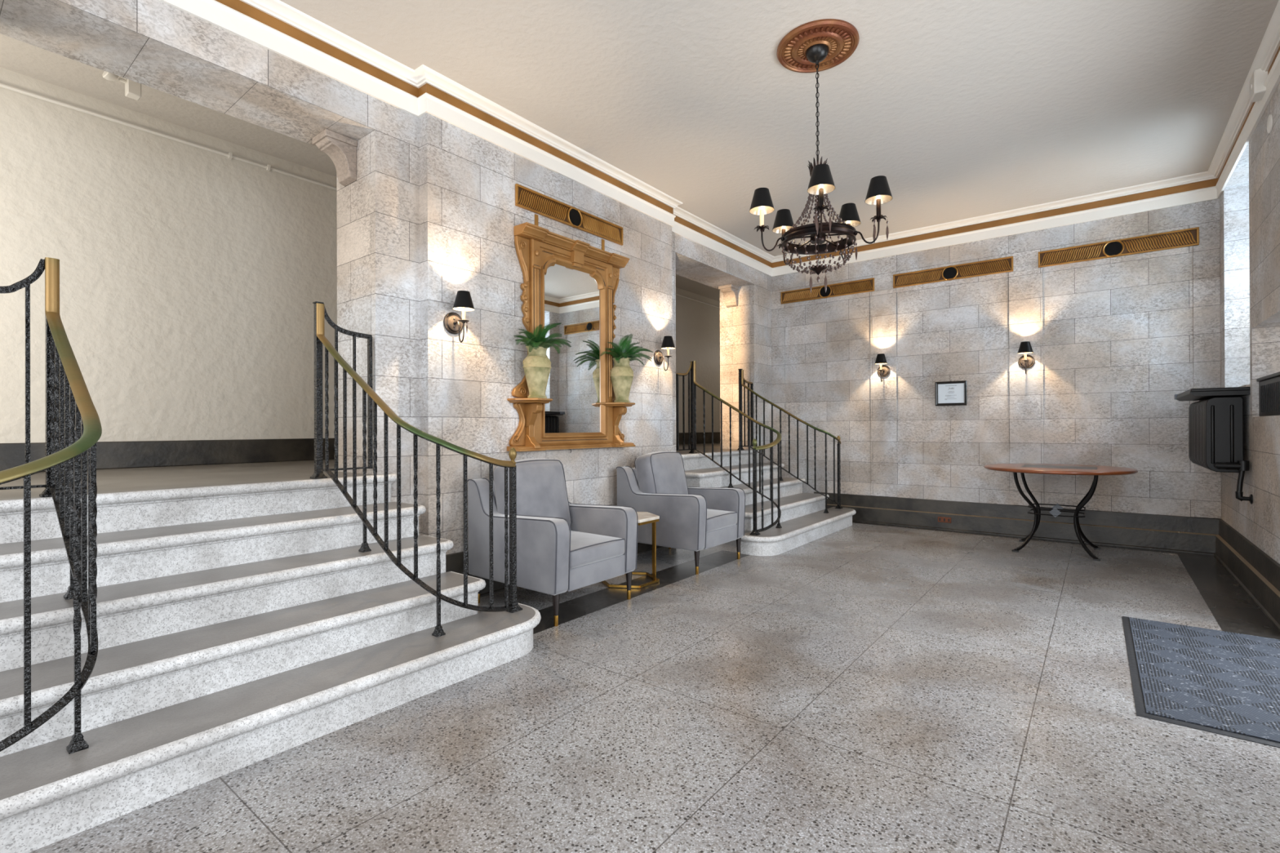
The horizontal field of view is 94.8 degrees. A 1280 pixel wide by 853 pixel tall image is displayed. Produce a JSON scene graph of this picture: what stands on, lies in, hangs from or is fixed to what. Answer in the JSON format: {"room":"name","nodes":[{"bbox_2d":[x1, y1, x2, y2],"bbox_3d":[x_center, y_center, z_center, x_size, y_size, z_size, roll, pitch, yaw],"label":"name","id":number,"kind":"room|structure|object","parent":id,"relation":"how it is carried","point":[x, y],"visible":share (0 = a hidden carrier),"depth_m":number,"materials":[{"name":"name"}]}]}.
{"room":"building lobby","nodes":[
{"label":"building lobby","id":0,"kind":"room"},
{"bbox_2d":[0,66,719,443],"bbox_3d":[-0.772,-1.065,8.171,0.100,2.730,14.500,0,0,38],"label":"wall","id":1,"kind":"structure","parent":0,"point":[191,277],"depth_m":4.48,"materials":[{"name":"beige paint"}]},
{"bbox_2d":[0,431,719,471],"bbox_3d":[-0.748,0.203,8.089,0.030,0.195,14.400,0,0,38],"label":"baseboard","id":2,"kind":"structure","parent":1,"relation":"attached to","point":[136,454],"depth_m":4.57,"materials":[{"name":"stone"}]},
{"bbox_2d":[0,83,719,308],"bbox_3d":[-0.693,-2.210,8.172,0.034,0.040,14.000,0,0,38],"label":"crown molding","id":3,"kind":"structure","parent":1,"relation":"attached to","point":[229,155],"depth_m":4.47,"materials":[{"name":"white paint"}]},
{"bbox_2d":[0,33,719,301],"bbox_3d":[-0.101,-2.383,7.643,1.620,0.100,14.500,0,0,38],"label":"ceiling","id":4,"kind":"structure","parent":0,"point":[16,55],"depth_m":4.29,"materials":[{"name":"grey paint"}]},
{"bbox_2d":[102,71,141,100],"bbox_3d":[-3.354,-2.249,3.815,0.100,0.159,0.194,0,0,28],"label":"emergency light","id":5,"kind":"object","parent":4,"relation":"attached to","point":[132,89],"visible":0.56,"depth_m":3.83,"materials":[{"name":"white plastic"}]},
{"bbox_2d":[0,442,746,497],"bbox_3d":[-0.531,0.359,7.983,3.700,0.119,14.500,0,0,38],"label":"floor","id":6,"kind":"structure","parent":0,"point":[130,478],"depth_m":3.60,"materials":[{"name":"stone"}]},
{"bbox_2d":[0,0,771,588],"bbox_3d":[-1.083,-0.541,4.664,0.500,3.410,8.600,0,0,38],"label":"wall","id":7,"kind":"structure","parent":0,"point":[156,44],"depth_m":3.63,"materials":[{"name":"stone"}]},
{"bbox_2d":[311,128,357,186],"bbox_3d":[-1.920,-1.686,3.703,0.190,0.249,0.195,0,0,38],"label":"stone corbel","id":8,"kind":"object","parent":7,"relation":"attached to","point":[341,149],"visible":1,"depth_m":3.69,"materials":[{"name":"grey stone"}]},
{"bbox_2d":[418,112,672,577],"bbox_3d":[-0.552,-0.542,4.858,0.095,3.410,2.720,0,0,38],"label":"wall pier","id":9,"kind":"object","parent":7,"relation":"attached to","point":[468,213],"visible":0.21,"depth_m":4.16,"materials":[{"name":"stone"}]},
{"bbox_2d":[443,290,474,342],"bbox_3d":[-1.167,-0.713,3.847,0.186,0.328,0.144,0,0,38],"label":"wall sconce","id":10,"kind":"object","parent":9,"relation":"attached to","point":[453,322],"visible":1,"depth_m":3.84,"materials":[{"name":"fabric"}]},
{"bbox_2d":[515,183,622,245],"bbox_3d":[-0.532,-1.703,4.793,0.026,0.164,1.219,0,0,38],"label":"panel","id":11,"kind":"object","parent":9,"relation":"attached to","point":[526,198],"visible":1,"depth_m":4.72,"materials":[{"name":"brown metal"}]},
{"bbox_2d":[506,213,635,451],"bbox_3d":[-0.473,-0.718,4.701,0.225,1.790,1.310,0,0,38],"label":"wall mirror","id":12,"kind":"object","parent":9,"relation":"attached to","point":[572,283],"visible":0.88,"depth_m":4.70,"materials":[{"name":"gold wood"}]},
{"bbox_2d":[506,397,552,404],"bbox_3d":[-0.771,-0.188,4.318,0.225,0.031,0.330,0,0,38],"label":"console shelf","id":13,"kind":"object","parent":12,"relation":"attached to","point":[531,400],"depth_m":4.23,"materials":[{"name":"gold metal"}]},
{"bbox_2d":[513,322,571,398],"bbox_3d":[-0.702,-0.483,4.247,0.417,0.556,0.473,0,0,-6],"label":"urn","id":14,"kind":"object","parent":12,"relation":"on","point":[536,365],"visible":1,"depth_m":4.24,"materials":[{"name":"ceramic"}]},
{"bbox_2d":[544,263,600,433],"bbox_3d":[-0.540,-0.611,4.753,0.014,1.322,0.652,0,0,38],"label":"mirror glass","id":15,"kind":"object","parent":12,"relation":"attached to","point":[572,295],"depth_m":4.75,"materials":[{"name":"silver"}]},
{"bbox_2d":[600,402,635,407],"bbox_3d":[-0.172,-0.189,5.081,0.225,0.031,0.330,0,0,38],"label":"console shelf","id":16,"kind":"object","parent":12,"relation":"attached to","point":[602,404],"depth_m":4.99,"materials":[{"name":"gold metal"}]},
{"bbox_2d":[600,333,653,402],"bbox_3d":[-0.105,-0.492,5.011,0.384,0.573,0.558,0,0,38],"label":"urn","id":17,"kind":"object","parent":12,"relation":"on","point":[621,375],"visible":1,"depth_m":5.00,"materials":[{"name":"ceramic"}]},
{"bbox_2d":[653,335,675,370],"bbox_3d":[0.250,-0.699,5.652,0.186,0.328,0.144,0,0,38],"label":"wall sconce","id":18,"kind":"object","parent":9,"relation":"attached to","point":[668,344],"visible":1,"depth_m":5.63,"materials":[{"name":"fabric"}]},
{"bbox_2d":[433,542,663,597],"bbox_3d":[-0.487,1.001,4.809,0.055,0.322,2.720,0,0,38],"label":"baseboard","id":19,"kind":"structure","parent":7,"relation":"attached to","point":[454,562],"depth_m":4.01,"materials":[{"name":"stone"}]},
{"bbox_2d":[718,284,738,307],"bbox_3d":[1.147,-1.688,7.608,0.190,0.249,0.195,0,0,38],"label":"stone corbel","id":20,"kind":"object","parent":7,"relation":"attached to","point":[730,291],"visible":1,"depth_m":7.61,"materials":[{"name":"grey stone"}]},
{"bbox_2d":[215,0,1279,267],"bbox_3d":[0.803,-2.227,3.183,4.310,0.058,8.600,0,0,38],"label":"trim","id":21,"kind":"structure","parent":7,"relation":"attached to","point":[1269,45],"depth_m":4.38,"materials":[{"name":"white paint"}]},
{"bbox_2d":[5,517,1279,852],"bbox_3d":[0.964,1.203,3.122,5.050,0.100,8.700,0,0,38],"label":"floor","id":22,"kind":"structure","parent":0,"point":[860,687],"depth_m":2.18,"materials":[{"name":"stone"}]},
{"bbox_2d":[0,473,541,852],"bbox_3d":[-1.683,0.727,2.562,1.301,0.870,2.412,0,0,38],"label":"stone staircase","id":23,"kind":"structure","parent":22,"relation":"on","point":[49,795],"depth_m":2.34,"materials":[{"name":"white stone"}]},
{"bbox_2d":[0,257,102,754],"bbox_3d":[-2.235,0.140,1.951,1.157,1.698,0.600,0,0,38],"label":"stair railing","id":24,"kind":"object","parent":23,"relation":"on","point":[73,425],"visible":1,"depth_m":2.06,"materials":[{"name":"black metal"}]},
{"bbox_2d":[310,301,522,637],"bbox_3d":[-1.230,0.140,3.231,1.157,1.696,0.630,0,0,38],"label":"stair railing","id":25,"kind":"object","parent":23,"relation":"on","point":[321,314],"visible":1,"depth_m":3.06,"materials":[{"name":"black metal"}]},
{"bbox_2d":[467,458,638,626],"bbox_3d":[-0.573,0.691,3.911,0.856,0.938,0.751,0,0,38],"label":"armchair","id":26,"kind":"object","parent":22,"relation":"on","point":[562,546],"visible":0.92,"depth_m":3.80,"materials":[{"name":"fabric"}]},
{"bbox_2d":[493,458,570,526],"bbox_3d":[-0.732,0.494,4.036,0.246,0.546,0.560,-15,-9,37],"label":"cushion","id":27,"kind":"object","parent":26,"relation":"on","point":[541,487],"depth_m":3.94,"materials":[{"name":"fabric"}]},
{"bbox_2d":[568,530,624,568],"bbox_3d":[-0.516,0.789,3.867,0.714,0.148,0.554,0,0,38],"label":"seat cushion","id":28,"kind":"object","parent":26,"relation":"on","point":[588,549],"depth_m":3.70,"materials":[{"name":"fabric"}]},
{"bbox_2d":[600,511,659,588],"bbox_3d":[-0.086,0.914,4.417,0.407,0.492,0.468,0,0,38],"label":"side table","id":29,"kind":"object","parent":22,"relation":"on","point":[644,517],"visible":0.56,"depth_m":4.38,"materials":[{"name":"metal"}]},
{"bbox_2d":[616,451,745,574],"bbox_3d":[0.362,0.691,5.101,0.856,0.938,0.751,0,0,38],"label":"armchair","id":30,"kind":"object","parent":22,"relation":"on","point":[695,519],"visible":0.89,"depth_m":4.95,"materials":[{"name":"fabric"}]},
{"bbox_2d":[635,451,688,493],"bbox_3d":[0.202,0.493,5.226,0.246,0.546,0.560,-15,-9,37],"label":"cushion","id":31,"kind":"object","parent":30,"relation":"on","point":[658,472],"depth_m":5.07,"materials":[{"name":"fabric"}]},
{"bbox_2d":[705,508,737,532],"bbox_3d":[0.418,0.788,5.057,0.714,0.148,0.554,0,0,38],"label":"seat cushion","id":32,"kind":"object","parent":30,"relation":"on","point":[717,520],"depth_m":4.87,"materials":[{"name":"fabric"}]},
{"bbox_2d":[680,448,856,555],"bbox_3d":[1.383,0.724,6.467,1.301,0.870,2.412,0,0,38],"label":"stone staircase","id":33,"kind":"structure","parent":22,"relation":"on","point":[794,532],"depth_m":6.22,"materials":[{"name":"white stone"}]},
{"bbox_2d":[675,360,782,535],"bbox_3d":[0.832,0.137,5.856,1.157,1.698,0.600,0,0,38],"label":"stair railing","id":34,"kind":"object","parent":33,"relation":"on","point":[692,368],"visible":0.99,"depth_m":6.10,"materials":[{"name":"black metal"}]},
{"bbox_2d":[737,368,843,513],"bbox_3d":[1.836,0.137,7.136,1.157,1.696,0.630,0,0,38],"label":"stair railing","id":35,"kind":"object","parent":33,"relation":"on","point":[742,381],"visible":0.95,"depth_m":6.92,"materials":[{"name":"black metal"}]},
{"bbox_2d":[983,463,1137,560],"bbox_3d":[3.859,0.761,5.451,1.160,0.774,1.160,0,0,38],"label":"pedestal table","id":36,"kind":"object","parent":22,"relation":"on","point":[1042,468],"visible":1,"depth_m":5.38,"materials":[{"name":"brown wood"}]},
{"bbox_2d":[1122,616,1279,748],"bbox_3d":[2.727,1.140,2.716,0.730,0.012,1.530,0,0,38],"label":"door mat","id":37,"kind":"object","parent":22,"relation":"on","point":[1216,682],"visible":1,"depth_m":2.65,"materials":[{"name":"grey rubber"}]},
{"bbox_2d":[280,0,1278,256],"bbox_3d":[0.841,-2.306,3.216,5.330,0.100,8.700,0,0,38],"label":"ceiling","id":38,"kind":"structure","parent":0,"point":[966,108],"depth_m":3.90,"materials":[{"name":"grey paint"}]},
{"bbox_2d":[776,18,859,72],"bbox_3d":[1.050,-2.241,3.487,0.468,0.030,0.468,0,0,38],"label":"ceiling medallion","id":39,"kind":"object","parent":38,"relation":"attached to","point":[842,37],"visible":0.91,"depth_m":3.43,"materials":[{"name":"orange metal"}]},
{"bbox_2d":[749,44,892,293],"bbox_3d":[1.077,-1.506,3.481,0.774,1.440,0.784,0,0,38],"label":"chandelier","id":40,"kind":"object","parent":39,"relation":"hanging from","point":[821,183],"visible":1,"depth_m":3.43,"materials":[{"name":"black metal"}]},
{"bbox_2d":[771,198,1219,516],"bbox_3d":[3.482,-0.553,6.623,5.300,3.410,0.120,0,0,38],"label":"wall","id":41,"kind":"structure","parent":0,"point":[1118,331],"depth_m":6.24,"materials":[{"name":"stone"}]},
{"bbox_2d":[771,304,785,477],"bbox_3d":[1.841,-0.389,7.827,0.191,2.453,0.014,0,0,38],"label":"trim","id":42,"kind":"structure","parent":41,"relation":"attached to","point":[778,314],"depth_m":7.82,"materials":[{"name":"stone"}]},
{"bbox_2d":[781,277,874,304],"bbox_3d":[2.340,-1.704,7.426,1.197,0.164,0.026,0,0,38],"label":"panel","id":43,"kind":"object","parent":41,"relation":"attached to","point":[867,285],"visible":0.98,"depth_m":7.39,"materials":[{"name":"brown metal"}]},
{"bbox_2d":[874,353,889,382],"bbox_3d":[2.839,-0.685,6.915,0.144,0.328,0.186,0,0,38],"label":"wall sconce","id":44,"kind":"object","parent":41,"relation":"attached to","point":[883,371],"visible":1,"depth_m":6.90,"materials":[{"name":"fabric"}]},
{"bbox_2d":[870,288,897,497],"bbox_3d":[2.897,-0.395,6.998,0.298,2.453,0.014,0,0,38],"label":"trim","id":45,"kind":"structure","parent":41,"relation":"attached to","point":[883,395],"depth_m":6.99,"materials":[{"name":"stone"}]},
{"bbox_2d":[937,516,951,523],"bbox_3d":[3.393,1.041,6.556,0.134,0.058,0.012,0,0,38],"label":"outlet plate","id":46,"kind":"object","parent":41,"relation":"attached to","point":[940,519],"visible":1,"depth_m":6.55,"materials":[{"name":"brown"}]},
{"bbox_2d":[935,380,967,405],"bbox_3d":[3.461,-0.373,6.549,0.314,0.278,0.022,0,0,38],"label":"framed notice","id":47,"kind":"object","parent":41,"relation":"attached to","point":[950,393],"visible":1,"depth_m":6.55,"materials":[{"name":"black"}]},
{"bbox_2d":[893,256,1013,288],"bbox_3d":[3.452,-1.710,6.553,1.198,0.164,0.026,0,0,38],"label":"panel","id":48,"kind":"object","parent":41,"relation":"attached to","point":[1005,264],"visible":1,"depth_m":6.52,"materials":[{"name":"brown metal"}]},
{"bbox_2d":[1017,341,1035,373],"bbox_3d":[3.958,-0.701,6.037,0.144,0.328,0.186,0,0,38],"label":"wall sconce","id":49,"kind":"object","parent":41,"relation":"attached to","point":[1026,361],"visible":1,"depth_m":6.01,"materials":[{"name":"fabric"}]},
{"bbox_2d":[1008,267,1044,506],"bbox_3d":[4.016,-0.401,6.119,0.297,2.453,0.014,0,0,38],"label":"trim","id":50,"kind":"structure","parent":41,"relation":"attached to","point":[1025,286],"depth_m":6.12,"materials":[{"name":"stone"}]},
{"bbox_2d":[813,492,1279,631],"bbox_3d":[2.871,0.990,5.324,3.730,0.322,2.680,0,0,38],"label":"baseboard","id":51,"kind":"structure","parent":41,"relation":"attached to","point":[1267,601],"depth_m":5.70,"materials":[{"name":"stone"}]},
{"bbox_2d":[826,503,1279,597],"bbox_3d":[2.859,0.975,5.323,3.714,0.010,2.664,0,0,38],"label":"trim","id":52,"kind":"structure","parent":41,"relation":"attached to","point":[1245,562],"depth_m":5.42,"materials":[{"name":"brown"}]},
{"bbox_2d":[1038,226,1199,267],"bbox_3d":[4.568,-1.717,5.676,1.204,0.164,0.026,0,0,38],"label":"panel","id":53,"kind":"object","parent":41,"relation":"attached to","point":[1187,237],"visible":1,"depth_m":5.64,"materials":[{"name":"brown metal"}]},
{"bbox_2d":[1192,242,1221,519],"bbox_3d":[5.087,-0.407,5.278,0.175,2.453,0.014,0,0,38],"label":"trim","id":54,"kind":"structure","parent":41,"relation":"attached to","point":[1206,258],"depth_m":5.28,"materials":[{"name":"stone"}]},
{"bbox_2d":[1219,81,1279,564],"bbox_3d":[2.669,-0.561,1.718,0.420,3.410,8.600,0,0,38],"label":"wall","id":55,"kind":"structure","parent":0,"point":[1250,201],"depth_m":4.09,"materials":[{"name":"stone"}]},
{"bbox_2d":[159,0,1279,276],"bbox_3d":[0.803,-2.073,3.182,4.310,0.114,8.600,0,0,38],"label":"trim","id":56,"kind":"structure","parent":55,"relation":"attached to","point":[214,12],"depth_m":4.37,"materials":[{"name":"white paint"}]},
{"bbox_2d":[1174,386,1253,503],"bbox_3d":[4.541,0.130,4.696,0.317,0.830,1.224,0,0,38],"label":"radiator","id":57,"kind":"object","parent":55,"relation":"attached to","point":[1215,421],"visible":1,"depth_m":4.30,"materials":[{"name":"black metal"}]},
{"bbox_2d":[1249,68,1267,102],"bbox_3d":[3.926,-2.166,3.731,0.075,0.150,0.150,0,0,38],"label":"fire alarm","id":58,"kind":"object","parent":55,"relation":"attached to","point":[1257,89],"visible":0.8,"depth_m":3.69,"materials":[{"name":"white plastic"}]},
{"bbox_2d":[1256,371,1279,416],"bbox_3d":[4.088,-0.202,3.579,0.310,0.266,1.100,0,0,38],"label":"radiator","id":59,"kind":"object","parent":55,"relation":"attached to","point":[1268,385],"visible":0.98,"depth_m":3.81,"materials":[{"name":"black metal"}]},
{"bbox_2d":[1260,381,1279,412],"bbox_3d":[3.971,-0.187,3.668,0.005,0.180,0.955,0,0,38],"label":"grille","id":60,"kind":"object","parent":59,"relation":"attached to","point":[1269,390],"depth_m":3.81,"materials":[{"name":"black metal"}]},
{"bbox_2d":[1266,114,1272,133],"bbox_3d":[3.903,-1.877,3.647,0.010,0.110,0.110,0,0,38],"label":"cover plate","id":61,"kind":"object","parent":55,"relation":"attached to","point":[1269,122],"visible":1,"depth_m":3.62,"materials":[{"name":"white plastic"}]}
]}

